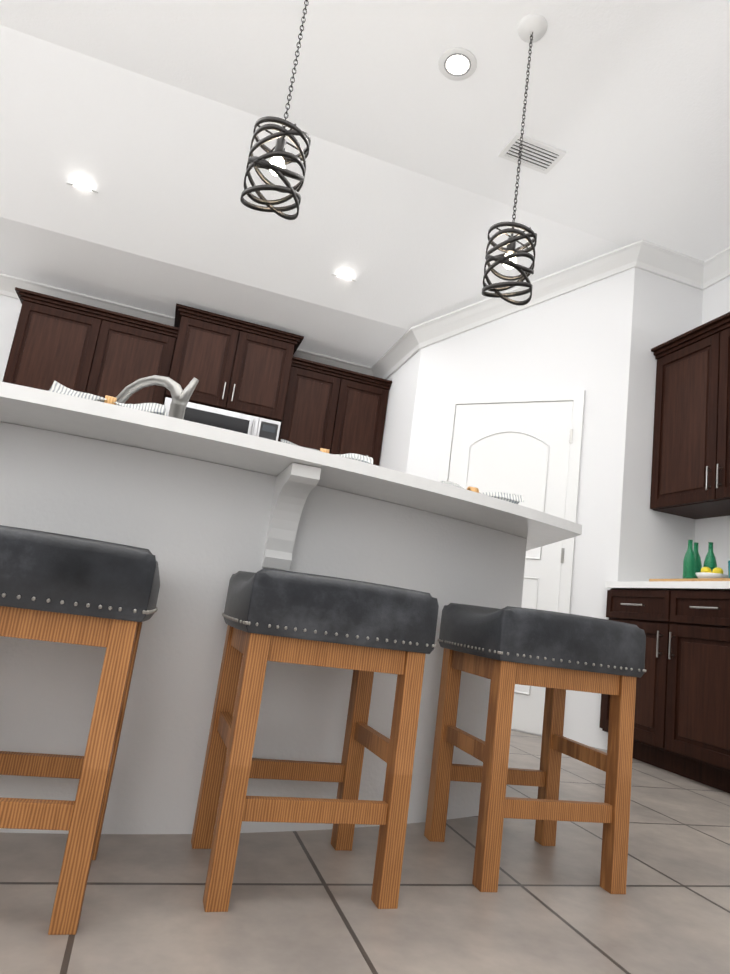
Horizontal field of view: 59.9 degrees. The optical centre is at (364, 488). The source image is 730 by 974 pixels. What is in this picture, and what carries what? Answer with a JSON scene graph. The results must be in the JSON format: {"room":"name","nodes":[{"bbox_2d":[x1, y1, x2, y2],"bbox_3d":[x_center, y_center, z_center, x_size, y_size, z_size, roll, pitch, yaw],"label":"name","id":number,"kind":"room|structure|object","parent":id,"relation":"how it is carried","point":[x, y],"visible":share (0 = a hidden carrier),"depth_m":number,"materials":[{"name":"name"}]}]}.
{"room":"kitchen","nodes":[
{"label":"kitchen","id":0,"kind":"room"},
{"bbox_2d":[0,295,21,381],"bbox_3d":[-2.373,-0.495,4.689,8.340,3.250,0.120,11,-11,-17],"label":"wall","id":1,"kind":"structure","parent":0,"point":[10,308],"depth_m":4.65,"materials":[{"name":"white paint"}]},
{"bbox_2d":[2,287,178,404],"bbox_3d":[-1.984,-0.745,4.579,1.138,1.024,0.398,11,-11,-17],"label":"upper cabinet","id":2,"kind":"object","parent":1,"relation":"attached to","point":[85,348],"visible":0.44,"depth_m":4.46,"materials":[{"name":"brown wood"}]},
{"bbox_2d":[165,303,303,421],"bbox_3d":[-1.036,-0.890,4.880,0.956,0.678,0.468,11,-11,-17],"label":"upper cabinet","id":3,"kind":"object","parent":1,"relation":"attached to","point":[236,365],"visible":0.96,"depth_m":4.71,"materials":[{"name":"brown wood"}]},
{"bbox_2d":[164,397,280,440],"bbox_3d":[-1.114,-0.337,4.782,0.848,0.448,0.447,11,-11,-17],"label":"microwave","id":4,"kind":"object","parent":3,"relation":"attached to","point":[236,421],"visible":0.21,"depth_m":4.65,"materials":[{"name":"silver metal"}]},
{"bbox_2d":[278,356,391,465],"bbox_3d":[-0.319,-0.421,5.086,0.874,1.024,0.398,11,-11,-17],"label":"upper cabinet","id":5,"kind":"object","parent":1,"relation":"attached to","point":[335,410],"visible":0.42,"depth_m":4.98,"materials":[{"name":"brown wood"}]},
{"bbox_2d":[0,239,729,378],"bbox_3d":[-1.539,-1.913,2.857,8.100,0.568,4.245,11,-11,-17],"label":"crown molding","id":6,"kind":"structure","parent":1,"relation":"attached to","point":[656,259],"depth_m":4.34,"materials":[{"name":"white"}]},
{"bbox_2d":[0,730,729,973],"bbox_3d":[-1.335,0.568,0.601,8.340,0.100,8.150,11,-11,-17],"label":"floor","id":7,"kind":"structure","parent":0,"point":[300,902],"depth_m":1.28,"materials":[{"name":"tile"}]},
{"bbox_2d":[0,525,159,934],"bbox_3d":[-0.649,0.401,1.179,0.435,0.625,0.389,11,-11,-17],"label":"stool","id":8,"kind":"object","parent":7,"relation":"on","point":[60,588],"visible":1,"depth_m":1.07,"materials":[{"name":"brown wood"}]},
{"bbox_2d":[0,401,581,833],"bbox_3d":[-0.605,0.412,1.882,2.290,0.884,1.166,11,-11,-17],"label":"kitchen island","id":9,"kind":"object","parent":7,"relation":"on","point":[202,513],"depth_m":1.57,"materials":[{"name":"white paint"}]},
{"bbox_2d":[0,381,530,508],"bbox_3d":[-0.409,-0.065,1.724,2.493,0.030,0.720,11,-11,-17],"label":"island countertop","id":10,"kind":"structure","parent":9,"relation":"on","point":[15,394],"depth_m":1.38,"materials":[{"name":"white stone"}]},
{"bbox_2d":[49,380,166,415],"bbox_3d":[-0.612,-0.184,1.535,0.406,0.076,0.406,11,-11,-17],"label":"napkin","id":11,"kind":"object","parent":10,"relation":"on","point":[155,408],"visible":0.17,"depth_m":1.50,"materials":[{"name":"white fabric"}]},
{"bbox_2d":[116,375,198,418],"bbox_3d":[-0.690,-0.216,2.022,0.254,0.304,0.158,11,-11,-17],"label":"faucet","id":12,"kind":"object","parent":10,"relation":"on","point":[180,399],"visible":0.52,"depth_m":2.02,"materials":[{"name":"silver metal"}]},
{"bbox_2d":[281,439,372,463],"bbox_3d":[-0.107,-0.071,1.761,0.405,0.076,0.405,11,-11,-17],"label":"place setting","id":13,"kind":"object","parent":10,"relation":"on","point":[362,458],"visible":0.06,"depth_m":1.71,"materials":[{"name":"white ceramic"}]},
{"bbox_2d":[441,481,523,503],"bbox_3d":[0.344,0.035,1.992,0.406,0.076,0.406,11,-11,-17],"label":"place setting","id":14,"kind":"object","parent":10,"relation":"on","point":[513,498],"visible":0.04,"depth_m":1.94,"materials":[{"name":"white ceramic"}]},
{"bbox_2d":[191,568,438,911],"bbox_3d":[-0.126,0.517,1.411,0.435,0.625,0.389,11,-11,-17],"label":"stool","id":15,"kind":"object","parent":7,"relation":"on","point":[363,631],"visible":1,"depth_m":1.29,"materials":[{"name":"brown wood"}]},
{"bbox_2d":[424,603,645,893],"bbox_3d":[0.426,0.638,1.652,0.436,0.625,0.390,11,-11,-17],"label":"stool","id":16,"kind":"object","parent":7,"relation":"on","point":[505,650],"visible":1,"depth_m":1.53,"materials":[{"name":"brown wood"}]},
{"bbox_2d":[599,581,729,792],"bbox_3d":[1.763,0.921,3.198,0.652,1.015,0.946,11,-11,-17],"label":"base cabinet","id":17,"kind":"object","parent":7,"relation":"on","point":[682,715],"visible":0.9,"depth_m":3.03,"materials":[{"name":"brown wood"}]},
{"bbox_2d":[649,540,729,580],"bbox_3d":[1.810,0.400,3.337,0.280,0.262,0.530,11,-11,-17],"label":"tray","id":18,"kind":"object","parent":17,"relation":"on","point":[695,570],"visible":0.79,"depth_m":3.40,"materials":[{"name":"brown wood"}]},
{"bbox_2d":[0,0,729,366],"bbox_3d":[-0.940,-2.351,1.171,8.340,0.700,8.150,11,-11,-17],"label":"ceiling","id":19,"kind":"structure","parent":0,"point":[140,116],"depth_m":3.42,"materials":[{"name":"white paint"}]},
{"bbox_2d":[66,182,97,192],"bbox_3d":[-1.643,-1.745,3.683,0.176,0.075,0.160,11,-11,-17],"label":"recessed light","id":20,"kind":"object","parent":19,"relation":"in","point":[79,186],"visible":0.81,"depth_m":3.64,"materials":[{"name":"white"}]},
{"bbox_2d":[240,0,310,219],"bbox_3d":[-0.228,-1.515,2.172,0.189,1.258,0.189,11,-11,-17],"label":"pendant light","id":21,"kind":"object","parent":19,"relation":"hanging from","point":[279,160],"visible":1,"depth_m":2.05,"materials":[{"name":"brown metal"}]},
{"bbox_2d":[332,274,356,281],"bbox_3d":[-0.140,-1.400,4.218,0.176,0.075,0.160,11,-11,-17],"label":"recessed light","id":22,"kind":"object","parent":19,"relation":"in","point":[345,277],"visible":0.62,"depth_m":4.17,"materials":[{"name":"white"}]},
{"bbox_2d":[438,48,476,80],"bbox_3d":[0.422,-1.930,2.888,0.176,0.004,0.176,11,-11,-17],"label":"recessed light","id":23,"kind":"object","parent":19,"relation":"in","point":[460,62],"visible":1,"depth_m":2.88,"materials":[{"name":"white plastic"}]},
{"bbox_2d":[482,14,547,305],"bbox_3d":[0.622,-1.332,2.546,0.189,1.248,0.189,11,-11,-17],"label":"pendant light","id":24,"kind":"object","parent":19,"relation":"hanging from","point":[532,28],"visible":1,"depth_m":2.48,"materials":[{"name":"brown metal"}]},
{"bbox_2d":[498,132,565,173],"bbox_3d":[0.885,-1.770,3.360,0.300,0.016,0.180,11,-11,-17],"label":"ceiling vent","id":25,"kind":"object","parent":19,"relation":"in","point":[541,157],"visible":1,"depth_m":3.35,"materials":[{"name":"white metal"}]},
{"bbox_2d":[379,350,420,472],"bbox_3d":[0.204,-0.103,4.915,0.120,3.250,0.960,11,-11,-17],"label":"wall","id":26,"kind":"structure","parent":0,"point":[403,378],"depth_m":4.78,"materials":[{"name":"white paint"}]},
{"bbox_2d":[406,267,634,749],"bbox_3d":[0.951,-0.147,4.173,1.414,3.250,0.120,2,-12,27],"label":"wall","id":27,"kind":"structure","parent":0,"point":[579,339],"depth_m":4.06,"materials":[{"name":"white paint"}]},
{"bbox_2d":[438,390,584,734],"bbox_3d":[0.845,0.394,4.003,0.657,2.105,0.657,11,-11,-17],"label":"door","id":28,"kind":"structure","parent":27,"relation":"attached to","point":[527,445],"depth_m":4.03,"materials":[{"name":"white"}]},
{"bbox_2d":[617,267,702,581],"bbox_3d":[1.792,-0.081,3.930,0.550,3.250,0.120,11,-11,-17],"label":"wall","id":29,"kind":"structure","parent":0,"point":[653,544],"depth_m":3.87,"materials":[{"name":"white paint"}]},
{"bbox_2d":[695,276,729,574],"bbox_3d":[2.751,-0.309,2.096,0.120,3.250,7.910,11,-11,-17],"label":"wall","id":30,"kind":"structure","parent":0,"point":[716,304],"depth_m":3.83,"materials":[{"name":"white paint"}]},
{"bbox_2d":[650,312,729,518],"bbox_3d":[2.074,-0.412,3.473,0.398,1.024,1.001,11,-11,-17],"label":"upper cabinet","id":31,"kind":"object","parent":30,"relation":"attached to","point":[690,475],"visible":1,"depth_m":3.62,"materials":[{"name":"brown wood"}]}
]}

